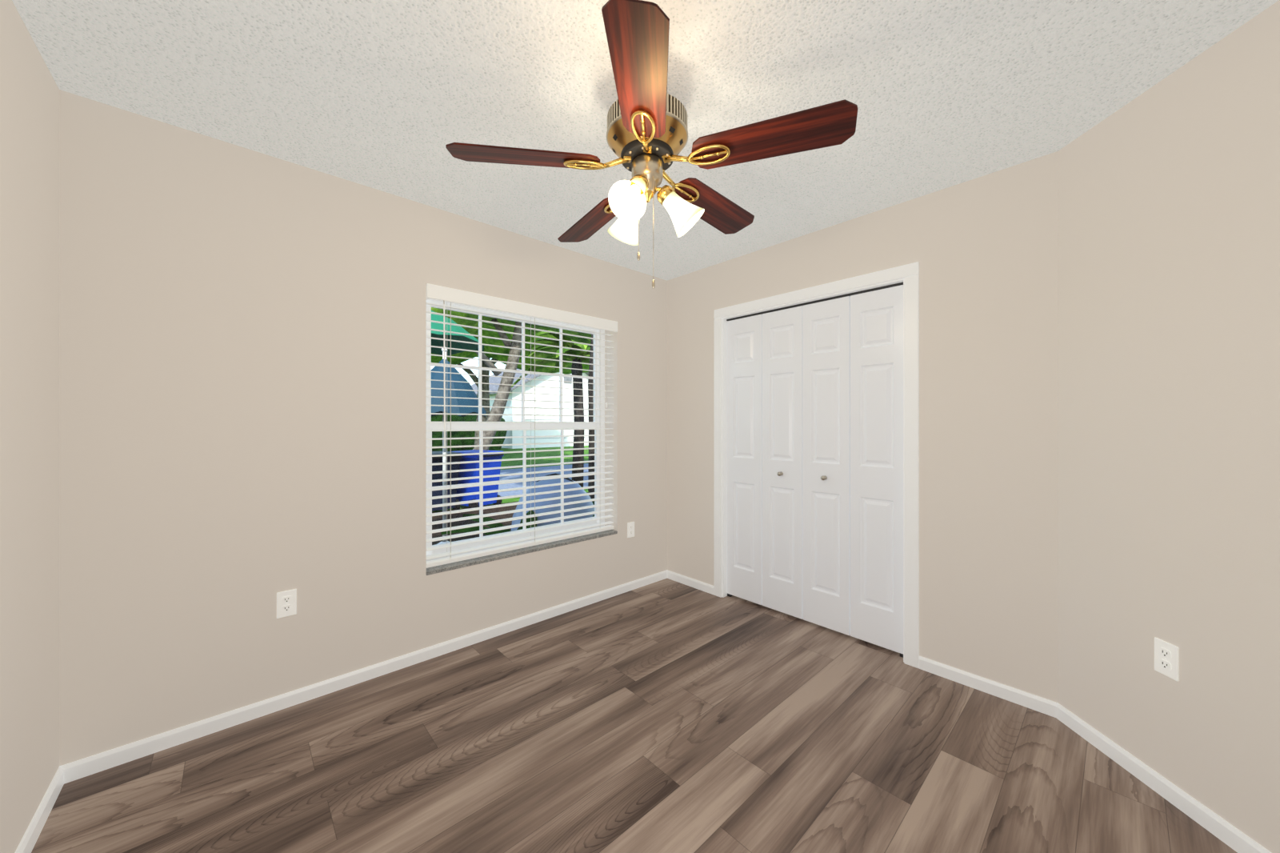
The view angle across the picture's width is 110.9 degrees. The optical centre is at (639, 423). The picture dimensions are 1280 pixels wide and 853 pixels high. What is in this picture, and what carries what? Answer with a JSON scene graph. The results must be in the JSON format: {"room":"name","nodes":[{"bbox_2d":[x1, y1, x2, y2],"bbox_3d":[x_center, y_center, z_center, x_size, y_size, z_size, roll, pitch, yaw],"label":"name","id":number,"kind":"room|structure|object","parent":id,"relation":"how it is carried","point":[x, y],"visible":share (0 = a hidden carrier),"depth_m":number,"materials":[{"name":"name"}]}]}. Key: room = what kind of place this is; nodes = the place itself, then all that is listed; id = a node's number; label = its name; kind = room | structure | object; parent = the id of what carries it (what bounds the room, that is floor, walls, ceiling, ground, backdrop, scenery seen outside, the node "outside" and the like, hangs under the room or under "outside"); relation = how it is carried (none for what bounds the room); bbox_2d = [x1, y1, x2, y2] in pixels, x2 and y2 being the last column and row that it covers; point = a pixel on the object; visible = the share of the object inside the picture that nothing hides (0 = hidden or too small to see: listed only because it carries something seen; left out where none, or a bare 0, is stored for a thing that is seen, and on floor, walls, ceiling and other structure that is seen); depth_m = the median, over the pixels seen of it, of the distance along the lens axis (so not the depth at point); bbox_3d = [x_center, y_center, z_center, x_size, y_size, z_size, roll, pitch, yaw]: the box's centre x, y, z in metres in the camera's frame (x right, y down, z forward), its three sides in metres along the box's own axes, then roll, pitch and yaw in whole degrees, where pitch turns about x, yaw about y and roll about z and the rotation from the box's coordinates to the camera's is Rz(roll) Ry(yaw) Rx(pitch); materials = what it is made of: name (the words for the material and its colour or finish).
{"room":"empty bedroom","nodes":[
{"label":"empty bedroom","id":0,"kind":"room"},
{"bbox_2d":[0,0,59,852],"bbox_3d":[-0.833,0.047,0.045,0.250,2.440,3.850,0,0,-42],"label":"wall","id":1,"kind":"structure","parent":0,"point":[30,94],"depth_m":1.32,"materials":[{"name":"beige paint"}]},
{"bbox_2d":[15,765,63,852],"bbox_3d":[-0.787,1.236,0.189,0.012,0.062,3.700,0,0,-42],"label":"baseboard","id":2,"kind":"structure","parent":1,"relation":"attached to","point":[32,833],"depth_m":1.38,"materials":[{"name":"white wood"}]},
{"bbox_2d":[59,89,667,765],"bbox_3d":[-0.744,0.047,2.873,4.200,2.440,0.200,0,0,-43],"label":"wall","id":3,"kind":"structure","parent":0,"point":[242,331],"depth_m":1.91,"materials":[{"name":"beige paint"}]},
{"bbox_2d":[276,588,296,618],"bbox_3d":[-1.577,0.805,1.969,0.070,0.114,0.008,0,0,-42],"label":"outlet","id":4,"kind":"object","parent":3,"relation":"attached to","point":[286,601],"visible":1,"depth_m":1.97,"materials":[{"name":"white plastic"}]},
{"bbox_2d":[61,569,667,783],"bbox_3d":[-0.905,1.236,2.582,3.070,0.062,0.012,0,0,-42],"label":"baseboard","id":5,"kind":"structure","parent":3,"relation":"attached to","point":[88,766],"depth_m":2.02,"materials":[{"name":"white wood"}]},
{"bbox_2d":[426,298,604,560],"bbox_3d":[-0.773,0.022,2.941,1.330,1.550,0.062,0,0,-43],"label":"window","id":6,"kind":"structure","parent":3,"relation":"in","point":[596,386],"depth_m":2.93,"materials":[{"name":"white plastic"}]},
{"bbox_2d":[426,529,617,575],"bbox_3d":[-0.708,0.807,2.870,1.330,0.020,0.154,0,0,-43],"label":"window sill","id":7,"kind":"structure","parent":3,"relation":"attached to","point":[449,566],"depth_m":2.72,"materials":[{"name":"grey stone"}]},
{"bbox_2d":[426,283,617,567],"bbox_3d":[-0.680,0.018,2.839,1.326,1.538,0.097,0,0,-42],"label":"window blind","id":8,"kind":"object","parent":3,"relation":"attached to","point":[437,292],"depth_m":2.75,"materials":[{"name":"white plastic"}]},
{"bbox_2d":[627,521,634,537],"bbox_3d":[-0.068,0.809,3.352,0.070,0.114,0.008,0,0,-42],"label":"outlet","id":9,"kind":"object","parent":3,"relation":"attached to","point":[630,526],"visible":1,"depth_m":3.35,"materials":[{"name":"white plastic"}]},
{"bbox_2d":[31,578,1237,852],"bbox_3d":[0.556,1.317,1.454,4.200,0.100,4.050,0,0,-42],"label":"floor","id":10,"kind":"structure","parent":0,"point":[666,715],"depth_m":1.63,"materials":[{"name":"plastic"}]},
{"bbox_2d":[714,261,919,667],"bbox_3d":[1.039,0.216,2.807,0.132,2.102,1.321,0,0,-42],"label":"door frame","id":11,"kind":"structure","parent":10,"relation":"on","point":[907,275],"depth_m":2.37,"materials":[{"name":"white wood"}]},
{"bbox_2d":[12,0,1278,280],"bbox_3d":[0.522,-1.233,1.490,4.200,0.120,4.150,0,0,-42],"label":"ceiling","id":12,"kind":"structure","parent":0,"point":[373,94],"depth_m":1.50,"materials":[{"name":"white paint"}]},
{"bbox_2d":[445,0,857,288],"bbox_3d":[0.045,-0.821,1.627,1.255,0.704,1.296,0,0,-43],"label":"ceiling fan","id":13,"kind":"object","parent":12,"relation":"hanging from","point":[647,130],"depth_m":1.46,"materials":[{"name":"brown wood"}]},
{"bbox_2d":[667,151,1057,702],"bbox_3d":[1.459,0.047,2.925,0.880,2.440,2.700,0,0,-42],"label":"wall","id":14,"kind":"structure","parent":0,"point":[985,247],"depth_m":2.14,"materials":[{"name":"beige paint"}]},
{"bbox_2d":[667,569,714,595],"bbox_3d":[0.385,1.236,3.438,0.012,0.062,0.493,0,0,-42],"label":"baseboard","id":15,"kind":"structure","parent":14,"relation":"attached to","point":[692,582],"depth_m":3.41,"materials":[{"name":"white wood"}]},
{"bbox_2d":[727,284,903,657],"bbox_3d":[1.032,0.257,2.800,0.070,2.016,1.171,0,0,-43],"label":"closet door","id":16,"kind":"structure","parent":14,"relation":"in","point":[815,390],"depth_m":2.71,"materials":[{"name":"white wood"}]},
{"bbox_2d":[918,656,1057,717],"bbox_3d":[1.620,1.236,2.089,0.012,0.062,0.523,0,0,-42],"label":"baseboard","id":17,"kind":"structure","parent":14,"relation":"attached to","point":[1033,702],"depth_m":2.06,"materials":[{"name":"white wood"}]},
{"bbox_2d":[1057,0,1279,852],"bbox_3d":[1.881,0.047,1.149,1.534,2.440,1.428,0,0,-43],"label":"wall","id":18,"kind":"structure","parent":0,"point":[1169,205],"depth_m":1.45,"materials":[{"name":"beige paint"}]},
{"bbox_2d":[1056,703,1271,852],"bbox_3d":[1.758,1.236,1.041,0.012,0.062,1.720,0,0,3],"label":"baseboard","id":19,"kind":"structure","parent":18,"relation":"attached to","point":[1236,839],"depth_m":1.49,"materials":[{"name":"white wood"}]},
{"bbox_2d":[1154,636,1179,681],"bbox_3d":[1.780,0.797,1.492,0.008,0.114,0.070,0,0,3],"label":"outlet","id":20,"kind":"object","parent":18,"relation":"attached to","point":[1166,654],"visible":1,"depth_m":1.49,"materials":[{"name":"white plastic"}]},
{"label":"outside","id":21,"kind":"structure","parent":0,"visible":0},
{"bbox_2d":[432,445,588,511],"bbox_3d":[-29.954,1.667,69.016,170.000,0.300,136.800,0,0,-43],"label":"ground","id":22,"kind":"structure","parent":21,"point":[557,453],"depth_m":19.22,"materials":[{"name":"green plant"}]},
{"bbox_2d":[431,412,507,451],"bbox_3d":[-12.561,0.620,22.444,11.966,3.156,3.062,0,0,-42],"label":"hedge","id":23,"kind":"object","parent":22,"relation":"on","point":[435,434],"visible":0.07,"depth_m":23.46,"materials":[{"name":"green plant"}]},
{"bbox_2d":[431,324,590,450],"bbox_3d":[-5.956,-2.916,18.158,8.001,8.902,10.383,0,0,3],"label":"oak tree","id":24,"kind":"object","parent":22,"relation":"on","point":[454,361],"visible":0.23,"depth_m":16.00,"materials":[{"name":"green plant"}]},
{"bbox_2d":[431,307,591,450],"bbox_3d":[-2.308,-2.054,11.613,8.199,7.267,4.098,0,0,-29],"label":"leaning tree","id":25,"kind":"object","parent":22,"relation":"on","point":[506,388],"visible":0.09,"depth_m":10.48,"materials":[{"name":"plant"}]},
{"bbox_2d":[470,368,588,448],"bbox_3d":[-8.117,-1.368,32.603,8.600,5.770,10.800,0,0,-42],"label":"house","id":26,"kind":"structure","parent":22,"relation":"on","point":[493,387],"depth_m":27.84,"materials":[{"name":"white"}]},
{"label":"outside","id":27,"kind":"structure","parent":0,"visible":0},
{"bbox_2d":[432,492,587,544],"bbox_3d":[-2.793,1.507,4.590,15.000,0.020,5.100,0,0,-42],"label":"ground","id":28,"kind":"structure","parent":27,"point":[455,515],"depth_m":6.90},
{"bbox_2d":[432,451,462,511],"bbox_3d":[-3.546,1.012,7.605,0.816,1.010,0.650,0,0,42],"label":"bin","id":29,"kind":"object","parent":28,"relation":"on","point":[454,458],"visible":0.2,"depth_m":7.45,"materials":[{"name":"black"}]},
{"bbox_2d":[431,310,484,355],"bbox_3d":[-3.183,-0.155,6.200,1.878,3.345,1.878,0,0,27],"label":"umbrella","id":30,"kind":"object","parent":28,"relation":"on","point":[437,342],"visible":0.09,"depth_m":6.80,"materials":[{"name":"teal fabric"}]},
{"bbox_2d":[431,348,486,543],"bbox_3d":[-2.319,0.304,5.228,0.939,2.425,0.939,0,0,27],"label":"umbrella","id":31,"kind":"object","parent":28,"relation":"on","point":[434,375],"visible":0.46,"depth_m":5.03,"materials":[{"name":"blue fabric"}]},
{"bbox_2d":[451,449,503,507],"bbox_3d":[-2.975,1.012,7.995,0.816,1.010,0.650,0,0,27],"label":"bin","id":32,"kind":"object","parent":28,"relation":"on","point":[491,456],"visible":0.6,"depth_m":7.78,"materials":[{"name":"blue plastic"}]},
{"bbox_2d":[441,509,537,535],"bbox_3d":[-1.077,1.198,4.088,1.532,0.639,1.450,0,0,-42],"label":"bush","id":33,"kind":"object","parent":28,"relation":"on","point":[485,518],"visible":0.09,"depth_m":4.16,"materials":[{"name":"green plant"}]},
{"bbox_2d":[512,330,590,487],"bbox_3d":[-1.236,-0.128,9.093,2.246,3.300,2.442,0,0,-31],"label":"tree","id":34,"kind":"object","parent":28,"relation":"on","point":[566,344],"visible":0.54,"depth_m":8.95,"materials":[{"name":"green plant"}]},
{"bbox_2d":[510,472,594,531],"bbox_3d":[-0.957,1.040,4.984,1.060,0.954,1.060,0,0,-42],"label":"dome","id":35,"kind":"object","parent":28,"relation":"on","point":[566,479],"visible":0.3,"depth_m":4.70,"materials":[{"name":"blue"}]},
{"bbox_2d":[588,334,594,501],"bbox_3d":[-0.492,-2.095,6.756,2.877,7.232,2.900,0,0,4],"label":"tree","id":36,"kind":"object","parent":28,"relation":"on","point":[590,386],"visible":0.05,"depth_m":6.47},
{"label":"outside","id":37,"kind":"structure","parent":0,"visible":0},
{"bbox_2d":[497,463,588,496],"bbox_3d":[10.682,1.509,24.669,170.000,0.015,5.100,0,0,-43],"label":"ground","id":38,"kind":"structure","parent":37,"point":[514,485],"depth_m":12.64,"materials":[{"name":"grey concrete"}]}
]}

